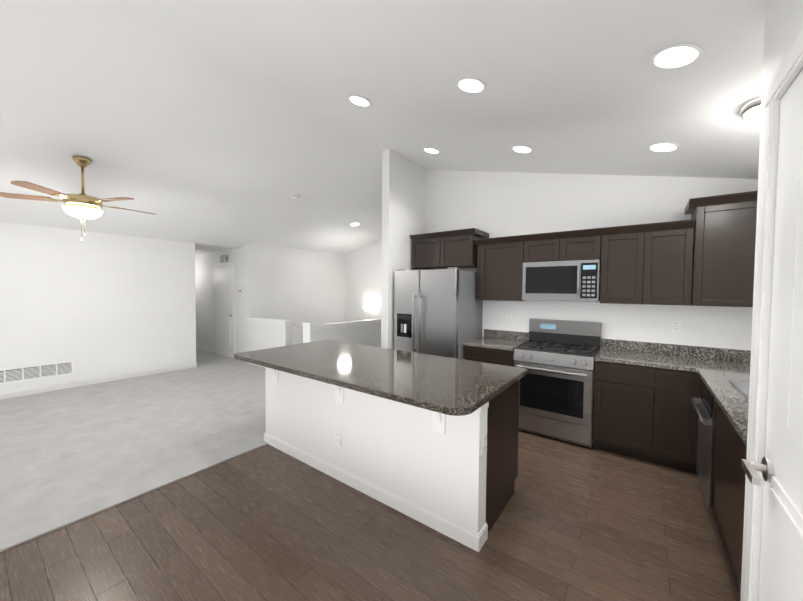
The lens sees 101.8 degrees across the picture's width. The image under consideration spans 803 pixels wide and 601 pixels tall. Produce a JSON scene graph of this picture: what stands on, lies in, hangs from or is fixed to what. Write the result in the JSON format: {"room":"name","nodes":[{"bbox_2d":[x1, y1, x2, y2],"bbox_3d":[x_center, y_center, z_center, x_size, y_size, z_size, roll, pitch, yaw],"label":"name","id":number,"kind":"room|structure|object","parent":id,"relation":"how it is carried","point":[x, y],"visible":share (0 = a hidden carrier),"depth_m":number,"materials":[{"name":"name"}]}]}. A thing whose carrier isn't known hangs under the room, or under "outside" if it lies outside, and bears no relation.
{"room":"kitchen","nodes":[
{"label":"kitchen","id":0,"kind":"room"},
{"bbox_2d":[0,222,195,392],"bbox_3d":[-5.590,-0.455,4.200,0.100,3.620,5.280,2,2,37],"label":"wall","id":1,"kind":"structure","parent":0,"point":[93,305],"depth_m":5.13,"materials":[{"name":"paint"}]},
{"bbox_2d":[0,360,73,384],"bbox_3d":[-5.245,1.026,4.628,0.016,0.210,0.840,2,2,37],"label":"air vent","id":2,"kind":"object","parent":1,"relation":"in","point":[27,373],"visible":1,"depth_m":4.65,"materials":[{"name":"white metal"}]},
{"bbox_2d":[0,362,196,399],"bbox_3d":[-5.562,1.301,4.217,0.013,0.085,5.313,2,2,37],"label":"baseboard","id":3,"kind":"structure","parent":1,"relation":"attached to","point":[12,394],"depth_m":5.11,"materials":[{"name":"white wood"}]},
{"bbox_2d":[0,349,267,551],"bbox_3d":[-4.108,1.350,5.436,7.100,0.062,9.000,2,2,37],"label":"floor carpet","id":4,"kind":"object","parent":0,"point":[68,456],"visible":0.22,"depth_m":3.32,"materials":[{"name":"grey carpet"}]},
{"bbox_2d":[196,242,251,352],"bbox_3d":[-4.565,-0.559,7.846,3.600,3.620,0.100,2,2,37],"label":"wall","id":5,"kind":"structure","parent":0,"point":[242,256],"depth_m":7.52,"materials":[{"name":"paint"}]},
{"bbox_2d":[196,345,212,352],"bbox_3d":[-5.229,1.177,8.310,1.870,0.085,0.013,2,2,37],"label":"baseboard","id":6,"kind":"structure","parent":5,"relation":"attached to","point":[197,347],"depth_m":8.01,"materials":[{"name":"white wood"}]},
{"bbox_2d":[214,262,234,357],"bbox_3d":[-4.029,0.210,7.360,0.960,2.098,0.069,2,2,37],"label":"door","id":7,"kind":"structure","parent":5,"relation":"attached to","point":[224,311],"depth_m":7.34,"materials":[{"name":"white wood"}]},
{"bbox_2d":[220,253,229,262],"bbox_3d":[-3.975,-0.943,7.324,0.450,0.230,0.016,2,2,37],"label":"air vent","id":8,"kind":"object","parent":5,"relation":"in","point":[224,257],"visible":1,"depth_m":7.29,"materials":[{"name":"white metal"}]},
{"bbox_2d":[246,317,291,367],"bbox_3d":[-2.609,0.828,6.379,1.380,0.948,0.160,2,2,37],"label":"wall","id":9,"kind":"structure","parent":0,"point":[264,333],"depth_m":6.29,"materials":[{"name":"paint"}]},
{"bbox_2d":[291,320,302,344],"bbox_3d":[-1.718,0.825,6.556,0.160,0.960,1.215,2,2,37],"label":"wall","id":10,"kind":"structure","parent":0,"point":[296,333],"depth_m":6.10,"materials":[{"name":"paint"}]},
{"bbox_2d":[252,243,347,328],"bbox_3d":[-2.338,-0.542,7.912,0.100,3.620,2.640,2,2,37],"label":"wall","id":11,"kind":"structure","parent":0,"point":[300,286],"depth_m":7.73,"materials":[{"name":"paint"}]},
{"bbox_2d":[302,322,313,342],"bbox_3d":[-1.486,0.853,5.174,0.210,0.993,0.073,2,2,37],"label":"wall post","id":12,"kind":"object","parent":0,"point":[307,332],"visible":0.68,"depth_m":5.13,"materials":[{"name":"white paint"}]},
{"bbox_2d":[313,318,380,346],"bbox_3d":[-0.571,0.845,6.408,0.160,0.948,3.035,2,2,37],"label":"wall","id":13,"kind":"structure","parent":0,"point":[367,332],"depth_m":5.88,"materials":[{"name":"paint"}]},
{"bbox_2d":[348,240,381,320],"bbox_3d":[0.024,-0.520,7.867,3.950,3.620,0.100,2,2,37],"label":"wall","id":14,"kind":"structure","parent":0,"point":[364,264],"depth_m":8.53,"materials":[{"name":"paint"}]},
{"bbox_2d":[363,307,373,311],"bbox_3d":[-0.834,0.235,8.295,0.280,0.130,0.280,2,2,37],"label":"sconce","id":15,"kind":"object","parent":14,"relation":"attached to","point":[370,309],"visible":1,"depth_m":8.20,"materials":[{"name":"silver metal"}]},
{"bbox_2d":[0,429,735,600],"bbox_3d":[0.390,1.498,2.104,4.100,0.050,9.000,2,2,37],"label":"floor","id":16,"kind":"structure","parent":0,"point":[573,522],"depth_m":1.97,"materials":[{"name":"brown wood"}]},
{"bbox_2d":[242,360,523,551],"bbox_3d":[-0.277,1.007,2.828,2.286,0.876,0.969,2,2,37],"label":"kitchen island","id":17,"kind":"object","parent":16,"relation":"on","point":[412,427],"depth_m":2.29,"materials":[{"name":"paint"}]},
{"bbox_2d":[335,430,340,445],"bbox_3d":[-0.514,1.109,2.632,0.070,0.115,0.008,2,2,37],"label":"outlet","id":18,"kind":"object","parent":17,"relation":"attached to","point":[337,437],"visible":1,"depth_m":2.63,"materials":[{"name":"white plastic"}]},
{"bbox_2d":[234,340,526,419],"bbox_3d":[-0.304,0.548,2.862,2.416,0.040,1.170,2,2,37],"label":"island countertop","id":19,"kind":"structure","parent":17,"relation":"on","point":[449,386],"depth_m":2.47,"materials":[{"name":"grey stone"}]},
{"bbox_2d":[481,432,486,454],"bbox_3d":[0.497,0.859,1.958,0.008,0.115,0.070,2,2,37],"label":"outlet","id":20,"kind":"object","parent":17,"relation":"attached to","point":[483,443],"visible":0.96,"depth_m":1.95,"materials":[{"name":"white plastic"}]},
{"bbox_2d":[394,267,482,359],"bbox_3d":[0.477,0.494,4.363,0.910,1.796,0.868,2,2,37],"label":"refrigerator","id":21,"kind":"object","parent":16,"relation":"on","point":[437,312],"visible":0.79,"depth_m":4.02,"materials":[{"name":"silver metal"}]},
{"bbox_2d":[463,329,528,366],"bbox_3d":[1.172,0.911,4.022,0.593,1.019,0.656,2,2,37],"label":"base cabinet","id":22,"kind":"object","parent":16,"relation":"on","point":[496,346],"depth_m":3.86,"materials":[{"name":"brown wood"}]},
{"bbox_2d":[514,318,600,449],"bbox_3d":[1.700,0.839,3.582,0.756,1.200,0.718,2,2,37],"label":"range","id":23,"kind":"object","parent":16,"relation":"on","point":[555,359],"visible":1,"depth_m":3.38,"materials":[{"name":"silver metal"}]},
{"bbox_2d":[593,338,690,470],"bbox_3d":[2.314,0.947,3.176,0.703,1.019,0.656,2,2,37],"label":"base cabinet","id":24,"kind":"object","parent":16,"relation":"on","point":[683,407],"depth_m":2.95,"materials":[{"name":"brown wood"}]},
{"bbox_2d":[687,369,702,424],"bbox_3d":[2.161,0.693,2.376,0.012,0.254,0.600,2,2,37],"label":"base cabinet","id":25,"kind":"object","parent":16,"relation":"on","point":[694,386],"depth_m":2.69,"materials":[{"name":"brown wood"}]},
{"bbox_2d":[687,345,750,600],"bbox_3d":[2.390,0.880,2.121,0.671,1.219,2.256,2,2,37],"label":"base cabinet","id":26,"kind":"object","parent":16,"relation":"on","point":[716,448],"depth_m":2.00,"materials":[{"name":"brown wood"}]},
{"bbox_2d":[0,0,772,254],"bbox_3d":[-2.436,-1.582,4.124,11.200,1.126,9.000,2,2,37],"label":"ceiling","id":27,"kind":"structure","parent":0,"point":[205,126],"depth_m":2.63,"materials":[{"name":"paint"}]},
{"bbox_2d":[0,156,155,242],"bbox_3d":[-3.378,-1.057,3.519,1.259,0.895,1.230,2,2,37],"label":"ceiling fan","id":28,"kind":"object","parent":27,"relation":"hanging from","point":[82,205],"visible":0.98,"depth_m":3.37,"materials":[{"name":"gold metal"}]},
{"bbox_2d":[292,195,300,199],"bbox_3d":[-1.652,-1.613,5.123,0.133,0.065,0.130,2,2,37],"label":"smoke detector","id":29,"kind":"object","parent":27,"relation":"attached to","point":[296,197],"visible":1,"depth_m":5.09,"materials":[{"name":"white plastic"}]},
{"bbox_2d":[350,222,359,225],"bbox_3d":[-0.966,-1.576,6.745,0.202,0.053,0.206,2,2,37],"label":"recessed light","id":30,"kind":"object","parent":27,"relation":"in","point":[355,224],"visible":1,"depth_m":6.73,"materials":[{"name":"white"}]},
{"bbox_2d":[348,95,370,106],"bbox_3d":[-0.374,-1.773,2.901,0.202,0.053,0.206,2,2,37],"label":"recessed light","id":31,"kind":"object","parent":27,"relation":"in","point":[359,100],"visible":1,"depth_m":2.88,"materials":[{"name":"white"}]},
{"bbox_2d":[423,147,439,153],"bbox_3d":[0.361,-1.803,3.924,0.202,0.053,0.206,2,2,37],"label":"recessed light","id":32,"kind":"object","parent":27,"relation":"in","point":[431,150],"visible":0.98,"depth_m":3.90,"materials":[{"name":"white"}]},
{"bbox_2d":[456,77,485,92],"bbox_3d":[0.484,-1.496,2.272,0.202,0.053,0.206,2,2,37],"label":"recessed light","id":33,"kind":"object","parent":27,"relation":"in","point":[470,85],"visible":0.98,"depth_m":2.26,"materials":[{"name":"white"}]},
{"bbox_2d":[512,145,532,152],"bbox_3d":[1.218,-1.527,3.295,0.202,0.053,0.206,2,2,37],"label":"recessed light","id":34,"kind":"object","parent":27,"relation":"in","point":[521,149],"visible":0.94,"depth_m":3.28,"materials":[{"name":"white"}]},
{"bbox_2d":[648,142,678,151],"bbox_3d":[2.115,-1.237,2.636,0.202,0.053,0.206,2,2,37],"label":"recessed light","id":35,"kind":"object","parent":27,"relation":"in","point":[663,147],"visible":0.96,"depth_m":2.62,"materials":[{"name":"white"}]},
{"bbox_2d":[650,43,702,69],"bbox_3d":[1.365,-1.212,1.625,0.202,0.053,0.206,2,2,37],"label":"recessed light","id":36,"kind":"object","parent":27,"relation":"in","point":[676,56],"visible":1,"depth_m":1.61,"materials":[{"name":"white"}]},
{"bbox_2d":[740,98,761,130],"bbox_3d":[2.159,-1.056,1.849,0.341,0.159,0.350,2,2,37],"label":"dome light","id":37,"kind":"object","parent":27,"relation":"attached to","point":[751,118],"visible":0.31,"depth_m":1.88,"materials":[{"name":"white glass"}]},
{"bbox_2d":[381,149,425,348],"bbox_3d":[0.657,-0.441,5.506,0.120,3.620,2.940,2,2,37],"label":"wall","id":38,"kind":"structure","parent":0,"point":[403,199],"depth_m":4.40,"materials":[{"name":"paint"}]},
{"bbox_2d":[425,170,757,349],"bbox_3d":[1.936,-0.380,3.899,3.850,3.620,0.100,2,2,37],"label":"wall","id":39,"kind":"structure","parent":0,"point":[498,204],"depth_m":3.70,"materials":[{"name":"paint"}]},
{"bbox_2d":[410,235,451,269],"bbox_3d":[0.477,-0.671,4.649,0.520,0.430,0.415,2,2,37],"label":"upper cabinet","id":40,"kind":"object","parent":39,"relation":"attached to","point":[428,251],"depth_m":4.48,"materials":[{"name":"brown wood"}]},
{"bbox_2d":[446,231,485,268],"bbox_3d":[0.802,-0.661,4.408,0.521,0.430,0.415,2,2,37],"label":"upper cabinet","id":41,"kind":"object","parent":39,"relation":"attached to","point":[459,244],"depth_m":4.19,"materials":[{"name":"brown wood"}]},
{"bbox_2d":[474,235,525,300],"bbox_3d":[1.282,-0.367,4.103,0.578,0.730,0.345,2,2,37],"label":"upper cabinet","id":42,"kind":"object","parent":39,"relation":"attached to","point":[498,263],"depth_m":3.96,"materials":[{"name":"brown wood"}]},
{"bbox_2d":[507,313,511,321],"bbox_3d":[1.403,0.215,4.239,0.070,0.115,0.008,2,2,37],"label":"electrical outlet","id":43,"kind":"object","parent":39,"relation":"attached to","point":[509,317],"visible":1,"depth_m":4.24,"materials":[{"name":"white plastic"}]},
{"bbox_2d":[526,235,565,261],"bbox_3d":[1.696,-0.580,3.791,0.441,0.278,0.345,2,2,37],"label":"upper cabinet","id":44,"kind":"object","parent":39,"relation":"attached to","point":[539,248],"depth_m":3.64,"materials":[{"name":"brown wood"}]},
{"bbox_2d":[522,259,600,301],"bbox_3d":[1.795,-0.211,3.665,0.756,0.438,0.442,2,2,37],"label":"over-the-range microwave","id":45,"kind":"object","parent":44,"relation":"attached to","point":[569,281],"visible":1,"depth_m":3.50,"materials":[{"name":"silver metal"}]},
{"bbox_2d":[566,231,601,260],"bbox_3d":[1.957,-0.571,3.597,0.441,0.278,0.345,2,2,37],"label":"upper cabinet","id":46,"kind":"object","parent":39,"relation":"attached to","point":[580,245],"depth_m":3.42,"materials":[{"name":"brown wood"}]},
{"bbox_2d":[600,227,653,304],"bbox_3d":[2.301,-0.335,3.348,0.412,0.730,0.345,2,2,37],"label":"upper cabinet","id":47,"kind":"object","parent":39,"relation":"attached to","point":[627,261],"depth_m":3.20,"materials":[{"name":"brown wood"}]},
{"bbox_2d":[654,223,681,304],"bbox_3d":[2.539,-0.327,3.172,0.412,0.730,0.345,2,2,37],"label":"upper cabinet","id":48,"kind":"object","parent":39,"relation":"attached to","point":[667,236],"depth_m":3.02,"materials":[{"name":"brown wood"}]},
{"bbox_2d":[671,320,680,331],"bbox_3d":[2.736,0.258,3.251,0.070,0.115,0.008,2,2,37],"label":"electrical outlet","id":49,"kind":"object","parent":39,"relation":"attached to","point":[675,326],"visible":1,"depth_m":3.25,"materials":[{"name":"white plastic"}]},
{"bbox_2d":[682,195,757,306],"bbox_3d":[2.943,-0.404,2.857,0.724,0.910,0.365,2,2,37],"label":"upper cabinet","id":50,"kind":"object","parent":39,"relation":"attached to","point":[704,255],"depth_m":2.80,"materials":[{"name":"brown wood"}]},
{"bbox_2d":[740,0,802,600],"bbox_3d":[0.410,-0.250,-0.707,0.750,3.620,4.580,2,2,37],"label":"wall","id":51,"kind":"structure","parent":0,"point":[783,24],"depth_m":1.29,"materials":[{"name":"paint"}]},
{"bbox_2d":[741,69,802,600],"bbox_3d":[1.048,0.409,0.846,0.103,2.194,0.825,2,2,37],"label":"door","id":52,"kind":"structure","parent":51,"relation":"in","point":[780,467],"depth_m":1.00,"materials":[{"name":"white wood"}]},
{"bbox_2d":[744,29,802,600],"bbox_3d":[1.099,0.363,0.815,0.125,2.287,0.998,2,2,37],"label":"door frame","id":53,"kind":"structure","parent":51,"relation":"attached to","point":[789,70],"depth_m":1.18,"materials":[{"name":"white wood"}]}
]}

